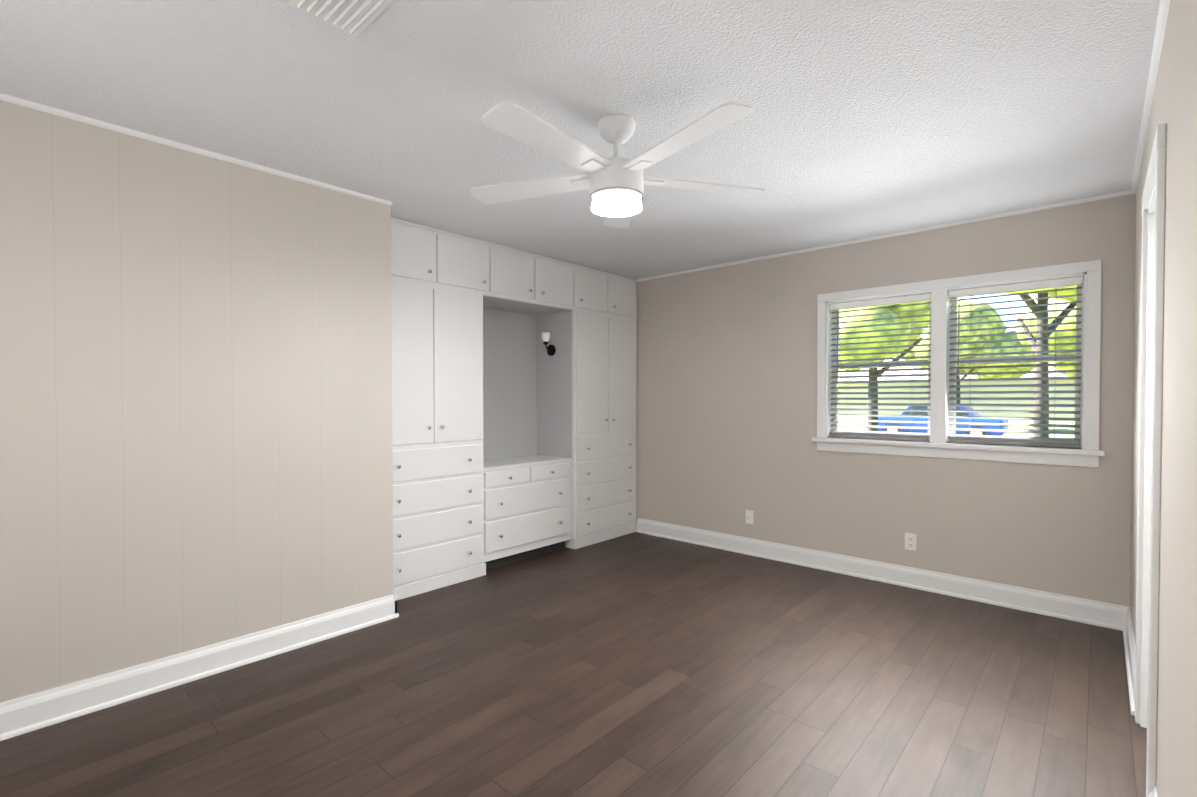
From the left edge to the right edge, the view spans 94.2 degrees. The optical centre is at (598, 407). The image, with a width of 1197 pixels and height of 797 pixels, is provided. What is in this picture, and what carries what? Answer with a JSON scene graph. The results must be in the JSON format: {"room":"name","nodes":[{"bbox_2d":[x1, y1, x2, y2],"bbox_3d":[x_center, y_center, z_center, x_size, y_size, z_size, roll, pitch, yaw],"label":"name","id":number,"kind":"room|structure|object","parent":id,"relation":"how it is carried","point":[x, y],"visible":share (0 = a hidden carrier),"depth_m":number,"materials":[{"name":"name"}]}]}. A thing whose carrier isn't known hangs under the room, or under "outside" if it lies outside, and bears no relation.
{"room":"empty bedroom","nodes":[
{"label":"empty bedroom","id":0,"kind":"room"},
{"bbox_2d":[0,100,392,702],"bbox_3d":[-2.370,0.031,2.670,0.900,2.440,2.450,1,1,42],"label":"wall","id":1,"kind":"structure","parent":0,"point":[195,400],"depth_m":2.51,"materials":[{"name":"beige paint"}]},
{"bbox_2d":[0,93,392,205],"bbox_3d":[-1.972,-1.175,2.407,0.020,0.020,2.280,1,1,42],"label":"crown molding","id":2,"kind":"structure","parent":1,"relation":"attached to","point":[3,97],"depth_m":2.49,"materials":[{"name":"white wood"}]},
{"bbox_2d":[0,594,398,740],"bbox_3d":[-1.959,1.188,2.451,0.028,0.134,2.308,1,1,42],"label":"baseboard","id":3,"kind":"structure","parent":1,"relation":"attached to","point":[32,712],"depth_m":2.51,"materials":[{"name":"white wood"}]},
{"bbox_2d":[391,217,438,284],"bbox_3d":[-1.448,-1.009,3.773,0.576,0.387,0.439,1,1,42],"label":"upper cabinet","id":4,"kind":"object","parent":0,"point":[414,247],"depth_m":3.62,"materials":[{"name":"white paint"}]},
{"bbox_2d":[439,229,490,296],"bbox_3d":[-1.154,-1.014,4.099,0.576,0.387,0.438,1,1,42],"label":"upper cabinet","id":5,"kind":"object","parent":0,"relation":"attached to","point":[464,261],"depth_m":3.91,"materials":[{"name":"white paint"}]},
{"bbox_2d":[487,243,574,316],"bbox_3d":[-0.714,-1.021,4.588,0.576,0.387,0.878,1,1,42],"label":"upper cabinet","id":6,"kind":"object","parent":0,"relation":"attached to","point":[523,283],"depth_m":4.42,"materials":[{"name":"white paint"}]},
{"bbox_2d":[0,532,1146,796],"bbox_3d":[0.346,1.302,2.008,6.250,0.080,5.390,1,1,42],"label":"floor","id":7,"kind":"structure","parent":0,"point":[634,664],"depth_m":2.36,"materials":[{"name":"brown wood"}]},
{"bbox_2d":[391,277,486,599],"bbox_3d":[-1.317,0.207,3.937,0.576,2.049,0.830,1,1,42],"label":"tall cabinet","id":8,"kind":"object","parent":7,"relation":"on","point":[439,332],"depth_m":3.76,"materials":[{"name":"white paint"}]},
{"bbox_2d":[487,457,570,568],"bbox_3d":[-0.741,0.842,4.613,0.541,0.757,0.940,1,1,42],"label":"dresser","id":9,"kind":"object","parent":7,"relation":"on","point":[529,498],"depth_m":4.43,"materials":[{"name":"white paint"}]},
{"bbox_2d":[527,309,636,548],"bbox_3d":[-0.125,0.186,5.261,0.576,2.049,0.870,1,1,42],"label":"tall cabinet","id":10,"kind":"object","parent":7,"relation":"on","point":[581,398],"depth_m":4.98,"materials":[{"name":"white paint"}]},
{"bbox_2d":[541,332,555,355],"bbox_3d":[-0.449,-0.552,4.879,0.100,0.199,0.111,1,1,42],"label":"lamp","id":11,"kind":"object","parent":10,"relation":"attached to","point":[551,350],"visible":1,"depth_m":4.86,"materials":[{"name":"black metal"}]},
{"bbox_2d":[0,0,1159,279],"bbox_3d":[0.346,-1.228,1.969,6.250,0.100,5.390,1,1,42],"label":"ceiling","id":12,"kind":"structure","parent":0,"point":[866,118],"depth_m":2.13,"materials":[{"name":"white paint"}]},
{"bbox_2d":[288,0,393,36],"bbox_3d":[-0.702,-1.160,1.561,0.340,0.021,0.200,1,1,42],"label":"ceiling vent","id":13,"kind":"object","parent":12,"relation":"in","point":[355,18],"visible":0.98,"depth_m":1.62,"materials":[{"name":"white metal"}]},
{"bbox_2d":[470,101,765,228],"bbox_3d":[0.058,-1.005,2.285,1.316,0.353,1.282,1,1,42],"label":"ceiling fan","id":14,"kind":"object","parent":12,"relation":"hanging from","point":[615,183],"visible":1,"depth_m":2.22,"materials":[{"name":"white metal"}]},
{"bbox_2d":[575,264,610,312],"bbox_3d":[-0.274,-1.029,5.077,0.576,0.387,0.438,1,1,42],"label":"upper cabinet","id":15,"kind":"object","parent":0,"relation":"attached to","point":[592,286],"depth_m":4.89,"materials":[{"name":"white paint"}]},
{"bbox_2d":[636,194,1135,606],"bbox_3d":[1.550,0.004,4.436,4.186,2.440,0.140,1,1,42],"label":"wall","id":16,"kind":"structure","parent":0,"point":[726,398],"depth_m":4.03,"materials":[{"name":"beige paint"}]},
{"bbox_2d":[611,274,636,316],"bbox_3d":[0.019,-1.034,5.403,0.576,0.387,0.439,1,1,42],"label":"upper cabinet","id":17,"kind":"object","parent":16,"relation":"attached to","point":[623,289],"depth_m":5.22,"materials":[{"name":"white paint"}]},
{"bbox_2d":[746,510,753,523],"bbox_3d":[1.251,0.911,4.615,0.070,0.114,0.014,1,1,42],"label":"outlet","id":18,"kind":"object","parent":16,"relation":"attached to","point":[749,516],"visible":1,"depth_m":4.62,"materials":[{"name":"white plastic"}]},
{"bbox_2d":[636,518,1119,629],"bbox_3d":[1.661,1.160,4.241,3.456,0.134,0.028,1,1,42],"label":"baseboard","id":19,"kind":"structure","parent":16,"relation":"attached to","point":[1097,613],"depth_m":3.82,"materials":[{"name":"white wood"}]},
{"bbox_2d":[637,190,1127,281],"bbox_3d":[1.647,-1.203,4.223,3.450,0.020,0.020,1,1,42],"label":"crown molding","id":20,"kind":"structure","parent":16,"relation":"attached to","point":[1123,193],"depth_m":3.77,"materials":[{"name":"white wood"}]},
{"bbox_2d":[905,533,915,550],"bbox_3d":[2.140,0.924,3.818,0.070,0.114,0.009,1,1,42],"label":"duplex electrical outlet","id":21,"kind":"object","parent":16,"relation":"attached to","point":[910,541],"visible":1,"depth_m":3.81,"materials":[{"name":"white plastic"}]},
{"bbox_2d":[812,259,1104,467],"bbox_3d":[2.293,-0.255,3.733,1.645,1.180,0.195,1,1,42],"label":"window","id":22,"kind":"structure","parent":16,"relation":"in","point":[1088,453],"depth_m":3.66,"materials":[{"name":"white wood"}]},
{"bbox_2d":[830,276,1082,444],"bbox_3d":[2.286,-0.278,3.726,1.435,0.981,0.062,1,1,42],"label":"window blinds","id":23,"kind":"object","parent":22,"relation":"attached to","point":[1015,287],"visible":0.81,"depth_m":3.60,"materials":[{"name":"white plastic"}]},
{"bbox_2d":[1130,0,1196,796],"bbox_3d":[1.351,0.054,1.191,0.140,2.440,4.950,1,1,42],"label":"wall","id":24,"kind":"structure","parent":0,"point":[1174,105],"depth_m":1.33,"materials":[{"name":"beige paint"}]},
{"bbox_2d":[1116,605,1135,715],"bbox_3d":[2.556,1.184,2.674,0.028,0.134,1.100,1,1,42],"label":"baseboard","id":25,"kind":"structure","parent":24,"relation":"attached to","point":[1123,620],"depth_m":2.74,"materials":[{"name":"white wood"}]},
{"bbox_2d":[1128,0,1169,194],"bbox_3d":[1.292,-1.156,1.226,0.020,0.020,4.950,1,1,42],"label":"crown molding","id":26,"kind":"structure","parent":24,"relation":"attached to","point":[1160,32],"depth_m":1.99,"materials":[{"name":"white wood"}]},
{"bbox_2d":[1135,124,1166,796],"bbox_3d":[1.978,0.213,1.901,0.165,2.100,0.800,1,1,42],"label":"door frame","id":27,"kind":"structure","parent":24,"relation":"attached to","point":[1150,431],"depth_m":1.88,"materials":[{"name":"white wood"}]},
{"bbox_2d":[1148,786,1157,796],"bbox_3d":[0.653,1.217,0.560,0.028,0.134,2.990,1,1,42],"label":"baseboard","id":28,"kind":"structure","parent":24,"relation":"attached to","point":[1153,793],"depth_m":1.65,"materials":[{"name":"white wood"}]},
{"label":"outside","id":29,"kind":"structure","parent":0,"visible":0},
{"bbox_2d":[838,422,1074,437],"bbox_3d":[23.982,1.085,41.842,100.000,0.220,85.450,1,1,42],"label":"ground","id":30,"kind":"structure","parent":29,"point":[1007,434],"depth_m":29.61,"materials":[{"name":"grey concrete"}]},
{"bbox_2d":[839,301,929,430],"bbox_3d":[7.269,-1.419,15.631,4.029,5.640,3.624,1,1,42],"label":"tree","id":31,"kind":"object","parent":30,"relation":"on","point":[914,313],"depth_m":14.22,"materials":[{"name":"green plant"}]},
{"bbox_2d":[878,406,1008,435],"bbox_3d":[13.430,0.577,22.034,4.400,1.410,1.862,1,1,42],"label":"car","id":32,"kind":"object","parent":30,"relation":"on","point":[957,420],"depth_m":21.22,"materials":[{"name":"blue paint"}]},
{"bbox_2d":[838,359,1074,424],"bbox_3d":[26.511,-1.282,37.141,31.000,4.700,8.000,1,1,42],"label":"house","id":33,"kind":"structure","parent":30,"relation":"on","point":[963,395],"depth_m":35.14,"materials":[{"name":"grey"}]},
{"bbox_2d":[903,300,1034,403],"bbox_3d":[19.383,-2.337,30.198,7.530,7.024,5.670,1,1,42],"label":"tree","id":34,"kind":"object","parent":30,"relation":"on","point":[989,325],"depth_m":27.74,"materials":[{"name":"green plant"}]},
{"bbox_2d":[1001,286,1076,436],"bbox_3d":[7.497,-1.235,9.494,2.816,5.462,3.624,1,1,42],"label":"tree","id":35,"kind":"object","parent":30,"relation":"on","point":[1042,308],"depth_m":9.60,"materials":[{"name":"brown plant"}]},
{"bbox_2d":[1014,294,1075,376],"bbox_3d":[12.884,-1.141,14.550,3.105,5.117,3.951,1,1,42],"label":"tree","id":36,"kind":"object","parent":30,"relation":"on","point":[1061,327],"depth_m":13.98,"materials":[{"name":"green plant"}]}
]}

